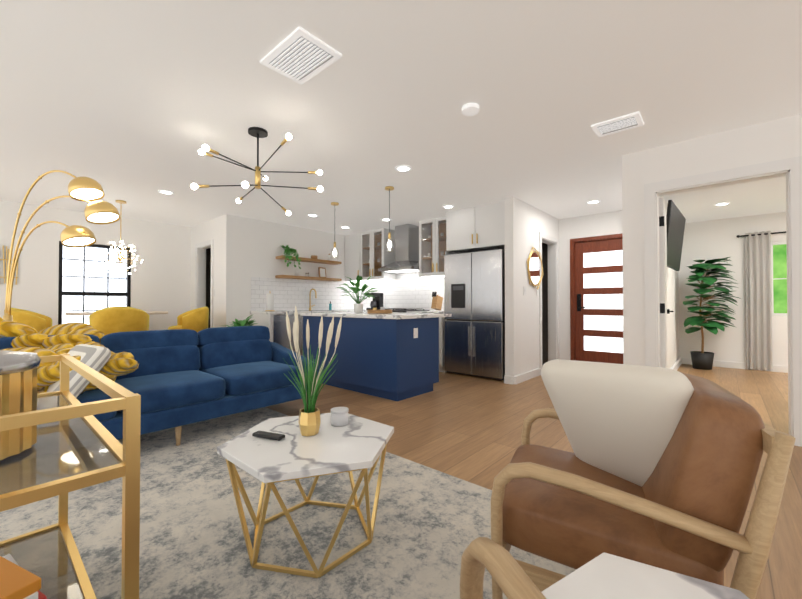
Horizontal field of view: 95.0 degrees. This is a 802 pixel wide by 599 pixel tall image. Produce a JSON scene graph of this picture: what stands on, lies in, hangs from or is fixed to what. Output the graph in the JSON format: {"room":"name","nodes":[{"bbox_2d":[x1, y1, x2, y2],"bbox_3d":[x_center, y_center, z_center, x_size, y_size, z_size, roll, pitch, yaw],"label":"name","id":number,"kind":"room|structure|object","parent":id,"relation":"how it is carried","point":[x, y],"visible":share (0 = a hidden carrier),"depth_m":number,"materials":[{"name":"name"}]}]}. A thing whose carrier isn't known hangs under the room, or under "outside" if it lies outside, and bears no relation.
{"room":"living room","nodes":[
{"label":"living room","id":0,"kind":"room"},
{"bbox_2d":[0,200,190,330],"bbox_3d":[-5.094,-0.116,5.392,0.120,2.440,3.870,-1,-1,41],"label":"wall","id":1,"kind":"structure","parent":0,"point":[160,278],"depth_m":5.83,"materials":[{"name":"white paint"}]},
{"bbox_2d":[0,245,18,284],"bbox_3d":[-5.391,-0.439,4.949,0.012,0.582,0.335,-1,-1,41],"label":"wall art","id":2,"kind":"object","parent":1,"relation":"attached to","point":[6,259],"visible":0.69,"depth_m":4.99,"materials":[{"name":"brown metal"}]},
{"bbox_2d":[58,241,130,324],"bbox_3d":[-4.781,-0.087,5.763,0.080,1.542,0.872,-1,-1,41],"label":"dining room window","id":3,"kind":"structure","parent":1,"relation":"in","point":[61,293],"depth_m":5.68,"materials":[{"name":"black metal"}]},
{"bbox_2d":[190,214,233,327],"bbox_3d":[-3.247,-0.106,6.265,1.500,2.440,0.120,-1,-1,41],"label":"wall","id":4,"kind":"structure","parent":0,"point":[219,230],"depth_m":5.87,"materials":[{"name":"white paint"}]},
{"bbox_2d":[195,239,213,327],"bbox_3d":[-3.322,0.065,6.329,0.740,2.100,0.156,-1,-1,41],"label":"door frame","id":5,"kind":"structure","parent":4,"relation":"attached to","point":[200,274],"depth_m":6.49,"materials":[{"name":"white paint"}]},
{"bbox_2d":[213,286,538,296],"bbox_3d":[-0.531,-0.112,5.733,4.281,0.120,2.922,-1,-1,41],"label":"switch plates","id":6,"kind":"object","parent":4,"relation":"attached to","point":[524,290],"visible":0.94,"depth_m":5.37,"materials":[{"name":"white paint"}]},
{"bbox_2d":[234,216,355,321],"bbox_3d":[-1.798,-0.099,6.868,0.120,2.440,2.700,-1,-1,41],"label":"wall","id":7,"kind":"structure","parent":0,"point":[258,248],"depth_m":6.31,"materials":[{"name":"white paint"}]},
{"bbox_2d":[251,277,354,310],"bbox_3d":[-1.703,-0.087,6.878,0.008,0.576,2.280,-1,-1,41],"label":"backsplash","id":8,"kind":"structure","parent":7,"relation":"attached to","point":[288,293],"depth_m":6.70,"materials":[{"name":"tile"}]},
{"bbox_2d":[275,255,341,280],"bbox_3d":[-1.663,-0.553,6.754,0.220,0.375,1.280,-1,-1,41],"label":"floating shelves","id":9,"kind":"object","parent":7,"relation":"attached to","point":[281,257],"visible":1,"depth_m":6.67,"materials":[{"name":"brown wood"}]},
{"bbox_2d":[281,245,300,268],"bbox_3d":[-1.944,-0.738,6.317,0.458,0.446,0.323,-1,-1,41],"label":"potted plant","id":10,"kind":"object","parent":9,"relation":"on","point":[287,251],"visible":1,"depth_m":6.23,"materials":[{"name":"green plant"}]},
{"bbox_2d":[295,254,330,277],"bbox_3d":[-1.611,-0.645,6.813,0.120,0.470,0.775,-1,-1,41],"label":"decor","id":11,"kind":"object","parent":9,"relation":"on","point":[322,271],"visible":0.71,"depth_m":6.93,"materials":[{"name":"brown wood"}]},
{"bbox_2d":[355,272,443,310],"bbox_3d":[0.044,-0.339,6.882,2.629,1.079,0.008,-1,-1,41],"label":"backsplash","id":12,"kind":"structure","parent":7,"relation":"attached to","point":[411,290],"depth_m":6.81,"materials":[{"name":"tile"}]},
{"bbox_2d":[0,0,801,234],"bbox_3d":[0.448,-1.373,4.348,11.900,0.050,9.600,-1,-1,41],"label":"ceiling","id":13,"kind":"structure","parent":0,"point":[135,105],"depth_m":2.53,"materials":[{"name":"white paint"}]},
{"bbox_2d":[98,200,142,275],"bbox_3d":[-3.808,-0.829,5.009,0.441,1.018,0.497,-1,-1,41],"label":"dining chandelier","id":14,"kind":"object","parent":13,"relation":"hanging from","point":[119,258],"visible":1,"depth_m":4.98,"materials":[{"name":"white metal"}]},
{"bbox_2d":[158,190,173,193],"bbox_3d":[-2.934,-1.340,4.591,0.169,0.009,0.169,0,-1,35],"label":"recessed light","id":15,"kind":"object","parent":13,"relation":"in","point":[160,191],"depth_m":4.59,"materials":[{"name":"white"}]},
{"bbox_2d":[191,127,322,215],"bbox_3d":[-1.161,-1.050,2.978,0.993,0.625,0.931,-1,-1,41],"label":"sputnik chandelier","id":16,"kind":"object","parent":13,"relation":"hanging from","point":[257,132],"visible":1,"depth_m":2.95,"materials":[{"name":"black metal"}]},
{"bbox_2d":[260,27,341,83],"bbox_3d":[-0.570,-1.361,2.086,0.400,0.023,0.280,-1,-1,41],"label":"ceiling vent","id":17,"kind":"object","parent":13,"relation":"in","point":[300,55],"visible":1,"depth_m":2.06,"materials":[{"name":"white"}]},
{"bbox_2d":[331,202,338,258],"bbox_3d":[-0.919,-0.949,5.106,0.120,0.780,0.120,-1,-1,41],"label":"pendant light","id":18,"kind":"object","parent":13,"relation":"hanging from","point":[335,254],"visible":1,"depth_m":5.09,"materials":[{"name":"glass"}]},
{"bbox_2d":[385,186,393,252],"bbox_3d":[-0.138,-0.957,4.419,0.120,0.780,0.120,-1,-1,41],"label":"pendant light","id":19,"kind":"object","parent":13,"relation":"hanging from","point":[391,243],"visible":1,"depth_m":4.41,"materials":[{"name":"gold metal"}]},
{"bbox_2d":[395,165,410,171],"bbox_3d":[0.023,-1.349,3.789,0.169,0.009,0.169,0,-1,17],"label":"recessed light","id":20,"kind":"object","parent":13,"relation":"in","point":[403,168],"depth_m":3.78,"materials":[{"name":"white"}]},
{"bbox_2d":[442,205,453,207],"bbox_3d":[0.679,-1.332,5.276,0.169,0.009,0.169,0,-1,2],"label":"recessed light","id":21,"kind":"object","parent":13,"relation":"in","point":[445,206],"depth_m":5.25,"materials":[{"name":"white"}]},
{"bbox_2d":[462,103,478,115],"bbox_3d":[0.495,-1.352,2.614,0.120,0.030,0.120,-1,-1,41],"label":"smoke detector","id":22,"kind":"object","parent":13,"relation":"attached to","point":[469,109],"visible":1,"depth_m":2.59,"materials":[{"name":"white plastic"}]},
{"bbox_2d":[587,200,600,203],"bbox_3d":[2.636,-1.335,5.033,0.169,0.009,0.169,0,-1,17],"label":"recessed light","id":23,"kind":"object","parent":13,"relation":"in","point":[592,201],"depth_m":5.00,"materials":[{"name":"white"}]},
{"bbox_2d":[591,111,643,136],"bbox_3d":[1.684,-1.353,2.861,0.320,0.023,0.240,-1,-1,41],"label":"ceiling vent","id":24,"kind":"object","parent":13,"relation":"in","point":[621,123],"visible":1,"depth_m":2.84,"materials":[{"name":"white metal"}]},
{"bbox_2d":[714,202,729,205],"bbox_3d":[4.485,-1.333,5.137,0.169,0.009,0.169,0,-1,32],"label":"recessed light","id":25,"kind":"object","parent":13,"relation":"in","point":[723,203],"depth_m":5.13,"materials":[{"name":"white"}]},
{"bbox_2d":[505,197,558,375],"bbox_3d":[1.994,-0.115,5.470,0.120,2.440,1.750,-1,-1,41],"label":"wall","id":26,"kind":"structure","parent":0,"point":[525,224],"depth_m":4.96,"materials":[{"name":"white paint"}]},
{"bbox_2d":[512,368,540,384],"bbox_3d":[1.746,1.050,5.062,0.030,0.100,0.890,-1,-1,41],"label":"baseboard","id":27,"kind":"structure","parent":26,"relation":"attached to","point":[522,377],"depth_m":4.99,"materials":[{"name":"white paint"}]},
{"bbox_2d":[527,247,543,288],"bbox_3d":[1.935,-0.447,5.293,0.021,0.604,0.616,-1,-1,41],"label":"round mirror","id":28,"kind":"object","parent":26,"relation":"attached to","point":[533,263],"visible":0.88,"depth_m":5.27,"materials":[{"name":"gold glass"}]},
{"bbox_2d":[539,232,558,368],"bbox_3d":[2.265,0.059,5.776,0.156,2.100,0.810,-1,-1,41],"label":"door frame","id":29,"kind":"structure","parent":26,"relation":"attached to","point":[553,296],"depth_m":6.00,"materials":[{"name":"white paint"}]},
{"bbox_2d":[266,364,801,598],"bbox_3d":[0.448,1.117,4.319,11.900,0.050,9.600,-1,-1,41],"label":"floor","id":30,"kind":"structure","parent":0,"point":[468,428],"depth_m":3.17,"materials":[{"name":"brown wood"}]},
{"bbox_2d":[4,308,51,331],"bbox_3d":[-4.451,0.593,4.486,0.543,0.998,0.569,1,-1,-38],"label":"dining chair","id":31,"kind":"object","parent":30,"relation":"on","point":[38,322],"visible":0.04,"depth_m":4.28,"materials":[{"name":"yellow fabric"}]},
{"bbox_2d":[3,170,119,320],"bbox_3d":[-2.632,0.052,2.769,1.147,2.042,0.260,0,-1,13],"label":"arc floor lamp","id":32,"kind":"object","parent":30,"relation":"on","point":[88,190],"visible":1,"depth_m":2.73,"materials":[{"name":"gold metal"}]},
{"bbox_2d":[65,311,167,315],"bbox_3d":[-3.810,0.611,4.981,1.100,0.983,1.100,-1,-1,41],"label":"dining table","id":33,"kind":"object","parent":30,"relation":"on","point":[90,313],"visible":0.17,"depth_m":4.70,"materials":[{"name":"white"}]},
{"bbox_2d":[103,306,131,308],"bbox_3d":[-4.305,0.606,5.621,0.569,0.998,0.543,1,-1,-38],"label":"dining chair","id":34,"kind":"object","parent":30,"relation":"on","point":[118,307],"depth_m":5.80,"materials":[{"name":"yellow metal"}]},
{"bbox_2d":[89,307,149,334],"bbox_3d":[-3.316,0.591,4.340,0.569,0.998,0.543,1,-1,-38],"label":"dining chair","id":35,"kind":"object","parent":30,"relation":"on","point":[106,321],"visible":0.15,"depth_m":4.13,"materials":[{"name":"yellow fabric"}]},
{"bbox_2d":[168,307,208,331],"bbox_3d":[-3.169,0.604,5.475,0.543,0.998,0.569,1,-1,-38],"label":"dining chair","id":36,"kind":"object","parent":30,"relation":"on","point":[196,320],"visible":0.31,"depth_m":5.33,"materials":[{"name":"yellow fabric"}]},
{"bbox_2d":[206,248,210,327],"bbox_3d":[-2.945,-0.031,6.698,1.376,2.300,0.926,-1,-1,41],"label":"pantry shelving","id":37,"kind":"object","parent":30,"relation":"on","point":[208,268],"depth_m":6.95,"materials":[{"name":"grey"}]},
{"bbox_2d":[221,315,257,326],"bbox_3d":[-2.328,0.664,5.382,0.504,0.880,0.519,-1,-1,41],"label":"plant","id":38,"kind":"object","parent":30,"relation":"on","point":[246,322],"visible":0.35,"depth_m":5.42,"materials":[{"name":"green plant"}]},
{"bbox_2d":[250,313,302,355],"bbox_3d":[-1.999,0.671,6.047,0.630,0.880,0.655,-1,-1,41],"label":"base cabinet","id":39,"kind":"object","parent":30,"relation":"on","point":[274,322],"depth_m":5.77,"materials":[{"name":"white wood"}]},
{"bbox_2d":[250,309,353,312],"bbox_3d":[-1.663,0.215,6.426,0.640,0.040,1.700,-1,-1,41],"label":"countertop","id":40,"kind":"structure","parent":39,"relation":"on","point":[299,311],"depth_m":6.08,"materials":[{"name":"white stone"}]},
{"bbox_2d":[265,293,273,310],"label":"canister","id":41,"kind":"object","parent":40,"relation":"on","point":[269,296],"depth_m":5.90,"materials":[{"name":"white ceramic"}]},
{"bbox_2d":[366,293,382,309],"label":"coffee maker","id":42,"kind":"object","parent":40,"relation":"on","point":[377,301],"depth_m":6.96,"materials":[{"name":"black plastic"}]},
{"bbox_2d":[0,407,575,598],"bbox_3d":[-1.213,1.056,1.765,3.920,0.011,2.670,-1,-1,41],"label":"rug","id":43,"kind":"object","parent":30,"relation":"on","point":[431,525],"visible":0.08,"depth_m":1.69,"materials":[{"name":"grey fabric"}]},
{"bbox_2d":[0,350,140,598],"bbox_3d":[-1.077,0.566,0.911,0.985,0.948,0.485,-1,-1,41],"label":"bar cart","id":44,"kind":"object","parent":43,"relation":"on","point":[62,442],"visible":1,"depth_m":0.82,"materials":[{"name":"gold metal"}]},
{"bbox_2d":[0,317,316,445],"bbox_3d":[-1.959,0.586,2.980,1.123,0.954,2.360,-1,-1,41],"label":"sofa","id":45,"kind":"object","parent":43,"relation":"on","point":[177,379],"visible":0.69,"depth_m":2.87,"materials":[{"name":"blue fabric"}]},
{"bbox_2d":[0,317,138,393],"bbox_3d":[-2.418,0.470,2.482,1.092,0.732,0.970,-1,-1,41],"label":"throw","id":46,"kind":"object","parent":45,"relation":"on","point":[110,355],"depth_m":2.47,"materials":[{"name":"yellow fabric"}]},
{"bbox_2d":[47,344,110,397],"bbox_3d":[-2.096,0.484,2.328,0.440,0.440,0.140,0,-39,31],"label":"pillow","id":47,"kind":"object","parent":45,"relation":"on","point":[97,358],"depth_m":2.28,"materials":[{"name":"fabric"}]},
{"bbox_2d":[217,413,393,577],"bbox_3d":[-0.398,0.830,1.643,0.768,0.437,0.667,-1,-1,41],"label":"coffee table","id":48,"kind":"object","parent":43,"relation":"on","point":[356,443],"visible":0.94,"depth_m":1.49,"materials":[{"name":"stone"}]},
{"bbox_2d":[252,431,284,440],"bbox_3d":[-0.584,0.600,1.623,0.150,0.016,0.042,0,-1,21],"label":"remote","id":49,"kind":"object","parent":48,"relation":"on","point":[270,435],"visible":0.98,"depth_m":1.61,"materials":[{"name":"black plastic"}]},
{"bbox_2d":[283,306,341,435],"bbox_3d":[-0.412,0.320,1.696,0.315,0.582,0.309,-1,-1,41],"label":"vase","id":50,"kind":"object","parent":48,"relation":"on","point":[309,421],"visible":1,"depth_m":1.66,"materials":[{"name":"gold metal"}]},
{"bbox_2d":[331,407,348,426],"bbox_3d":[-0.302,0.576,1.808,0.088,0.072,0.088,-1,-1,41],"label":"candle jar","id":51,"kind":"object","parent":48,"relation":"on","point":[339,416],"visible":1,"depth_m":1.77,"materials":[{"name":"white glass"}]},
{"bbox_2d":[460,537,545,598],"bbox_3d":[-0.043,0.629,0.365,0.649,0.800,0.650,0,-1,-19],"label":"lounge chair","id":52,"kind":"object","parent":43,"relation":"on","point":[510,576],"visible":1,"depth_m":0.65,"materials":[{"name":"brown wood"}]},
{"bbox_2d":[491,359,795,598],"bbox_3d":[0.666,0.615,1.177,0.650,0.848,0.649,0,-1,26],"label":"lounge chair","id":53,"kind":"object","parent":43,"relation":"on","point":[659,467],"visible":0.96,"depth_m":0.97,"materials":[{"name":"brown leather"}]},
{"bbox_2d":[541,359,693,486],"bbox_3d":[0.725,0.416,1.195,0.150,0.470,0.470,-31,11,-27],"label":"pillow","id":54,"kind":"object","parent":53,"relation":"on","point":[620,422],"depth_m":1.12,"materials":[{"name":"beige fabric"}]},
{"bbox_2d":[542,552,749,598],"bbox_3d":[0.467,0.803,0.597,0.456,0.467,0.448,-1,-1,41],"label":"side table","id":55,"kind":"object","parent":43,"relation":"on","point":[604,575],"visible":0.88,"depth_m":0.74,"materials":[{"name":"stone"}]},
{"bbox_2d":[303,316,439,400],"bbox_3d":[-0.435,0.656,4.702,1.716,0.880,0.760,-1,-1,41],"label":"kitchen island","id":56,"kind":"object","parent":30,"relation":"on","point":[393,356],"depth_m":4.19,"materials":[{"name":"blue wood"}]},
{"bbox_2d":[300,312,451,319],"bbox_3d":[-0.368,0.197,4.781,1.780,0.040,1.020,-1,-1,41],"label":"island countertop","id":57,"kind":"structure","parent":56,"relation":"on","point":[364,315],"depth_m":4.22,"materials":[{"name":"white stone"}]},
{"bbox_2d":[337,275,379,312],"bbox_3d":[-0.551,-0.073,4.887,0.482,0.501,0.589,-1,-1,41],"label":"potted plant","id":58,"kind":"object","parent":57,"relation":"on","point":[358,307],"visible":1,"depth_m":4.85,"materials":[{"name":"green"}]},
{"bbox_2d":[367,307,391,312],"bbox_3d":[-0.272,0.136,4.724,0.320,0.080,0.320,-1,-1,41],"label":"tray","id":59,"kind":"object","parent":57,"relation":"on","point":[380,310],"visible":0.98,"depth_m":4.61,"materials":[{"name":"brown wood"}]},
{"bbox_2d":[385,308,428,312],"bbox_3d":[-0.021,0.628,6.457,0.780,0.936,0.694,-1,-1,41],"label":"range","id":60,"kind":"object","parent":30,"relation":"on","point":[403,310],"visible":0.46,"depth_m":6.17,"materials":[{"name":"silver metal"}]},
{"bbox_2d":[439,317,444,371],"bbox_3d":[0.689,0.669,5.878,0.340,0.880,0.628,-1,-1,41],"label":"base cabinet","id":61,"kind":"object","parent":30,"relation":"on","point":[441,319],"depth_m":5.55,"materials":[{"name":"white"}]},
{"bbox_2d":[406,311,443,312],"bbox_3d":[0.557,0.210,5.992,0.688,0.040,0.640,-1,-1,41],"label":"countertop","id":62,"kind":"structure","parent":61,"relation":"on","point":[406,311],"depth_m":5.78,"materials":[{"name":"white stone"}]},
{"bbox_2d":[431,292,442,309],"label":"knife block","id":63,"kind":"object","parent":62,"relation":"on","point":[437,300],"depth_m":6.07,"materials":[{"name":"brown wood"}]},
{"bbox_2d":[444,249,504,379],"bbox_3d":[1.192,0.209,5.425,0.940,1.770,0.648,-1,-1,41],"label":"refrigerator","id":64,"kind":"object","parent":30,"relation":"on","point":[474,306],"visible":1,"depth_m":5.16,"materials":[{"name":"grey metal"}]},
{"bbox_2d":[445,201,504,371],"bbox_3d":[1.233,-0.113,5.467,1.012,2.436,0.540,-1,-1,41],"label":"tall cabinet","id":65,"kind":"object","parent":30,"relation":"on","point":[466,230],"depth_m":5.28,"materials":[{"name":"white wood"}]},
{"bbox_2d":[683,257,740,369],"bbox_3d":[4.873,0.229,5.753,0.714,1.758,0.806,-1,-1,41],"label":"fiddle leaf fig","id":66,"kind":"object","parent":30,"relation":"on","point":[702,359],"visible":1,"depth_m":5.75,"materials":[{"name":"green plant"}]},
{"bbox_2d":[542,210,621,364],"bbox_3d":[2.626,-0.107,6.159,2.760,2.440,0.120,-1,-1,41],"label":"wall","id":67,"kind":"structure","parent":0,"point":[602,224],"depth_m":6.01,"materials":[{"name":"white paint"}]},
{"bbox_2d":[570,233,622,360],"bbox_3d":[3.175,0.062,5.675,1.020,2.090,0.156,-1,-1,41],"label":"door frame","id":68,"kind":"structure","parent":67,"relation":"attached to","point":[572,292],"depth_m":5.93,"materials":[{"name":"brown wood"}]},
{"bbox_2d":[575,238,622,363],"bbox_3d":[3.154,0.088,5.651,0.910,2.026,0.104,-1,-1,41],"label":"front door","id":69,"kind":"structure","parent":67,"relation":"in","point":[599,301],"depth_m":5.72,"materials":[{"name":"brown wood"}]},
{"bbox_2d":[659,196,679,368],"bbox_3d":[3.516,-0.120,4.990,0.120,2.440,3.960,-1,-1,41],"label":"wall","id":70,"kind":"structure","parent":0,"point":[673,317],"depth_m":5.64,"materials":[{"name":"white paint"}]},
{"bbox_2d":[659,197,673,367],"bbox_3d":[2.639,0.071,3.692,0.151,2.012,0.804,-1,-1,37],"label":"bedroom door","id":71,"kind":"structure","parent":70,"relation":"in","point":[664,311],"depth_m":3.38,"materials":[{"name":"white paint"}]},
{"bbox_2d":[666,200,685,270],"bbox_3d":[3.393,-0.752,4.607,0.206,0.718,1.253,-1,-1,41],"label":"tv","id":72,"kind":"object","parent":70,"relation":"attached to","point":[675,220],"visible":0.71,"depth_m":4.47,"materials":[{"name":"black plastic"}]},
{"bbox_2d":[671,358,681,370],"bbox_3d":[3.559,1.049,4.912,0.030,0.100,3.920,-1,-1,41],"label":"baseboard","id":73,"kind":"structure","parent":70,"relation":"attached to","point":[675,367],"depth_m":5.82,"materials":[{"name":"white paint"}]},
{"bbox_2d":[622,114,801,365],"bbox_3d":[3.678,-0.153,2.131,4.140,2.440,0.120,-1,-1,41],"label":"wall","id":74,"kind":"structure","parent":0,"point":[775,140],"depth_m":3.25,"materials":[{"name":"white paint"}]},
{"bbox_2d":[644,156,801,446],"bbox_3d":[2.631,0.015,3.051,1.000,2.125,0.156,-1,-1,41],"label":"door frame","id":75,"kind":"structure","parent":74,"relation":"attached to","point":[790,169],"depth_m":2.83,"materials":[{"name":"white paint"}]},
{"bbox_2d":[679,212,787,365],"bbox_3d":[6.373,-0.118,5.194,4.140,2.440,0.120,-1,-1,41],"label":"wall","id":76,"kind":"structure","parent":0,"point":[710,240],"depth_m":6.02,"materials":[{"name":"white paint"}]},
{"bbox_2d":[682,358,787,372],"bbox_3d":[6.368,1.051,5.085,4.020,0.100,0.030,-1,-1,41],"label":"baseboard","id":77,"kind":"structure","parent":76,"relation":"attached to","point":[739,365],"depth_m":5.92,"materials":[{"name":"white paint"}]},
{"bbox_2d":[736,231,785,370],"bbox_3d":[6.200,0.012,5.194,2.144,2.140,0.102,-1,-1,41],"label":"curtain","id":78,"kind":"object","parent":76,"relation":"attached to","point":[758,301],"visible":0.96,"depth_m":5.72,"materials":[{"name":"grey fabric"},{"name":"black metal"}]},
{"bbox_2d":[771,241,786,315],"bbox_3d":[6.231,-0.322,5.308,1.292,1.142,0.080,-1,-1,41],"label":"bedroom window","id":79,"kind":"structure","parent":76,"relation":"in","point":[772,244],"depth_m":5.68,"materials":[{"name":"white paint"}]},
{"bbox_3d":[0.470,-0.102,6.591,3.650,2.440,0.120,-1,-1,41],"label":"hood","id":80,"kind":"object","parent":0,"visible":0},
{"bbox_2d":[345,216,444,281],"bbox_3d":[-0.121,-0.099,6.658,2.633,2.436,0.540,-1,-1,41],"label":"upper cabinet","id":81,"kind":"object","parent":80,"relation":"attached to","point":[365,252],"depth_m":6.88,"materials":[{"name":"white wood"}]},
{"bbox_2d":[378,224,418,272],"bbox_3d":[0.044,-0.909,6.548,0.780,0.823,0.500,-1,-1,41],"label":"range hood","id":82,"kind":"object","parent":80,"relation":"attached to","point":[406,248],"visible":0.88,"depth_m":6.49,"materials":[{"name":"silver metal"}]},
{"label":"outside","id":83,"kind":"structure","parent":0,"visible":0},
{"bbox_2d":[62,246,126,323],"bbox_3d":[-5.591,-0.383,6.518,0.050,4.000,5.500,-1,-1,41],"label":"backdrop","id":84,"kind":"structure","parent":83,"point":[75,268],"depth_m":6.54,"materials":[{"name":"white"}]},
{"bbox_2d":[773,244,786,312],"bbox_3d":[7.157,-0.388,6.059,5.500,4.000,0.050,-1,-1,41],"label":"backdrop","id":85,"kind":"structure","parent":83,"point":[780,271],"depth_m":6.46,"materials":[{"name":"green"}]}
]}

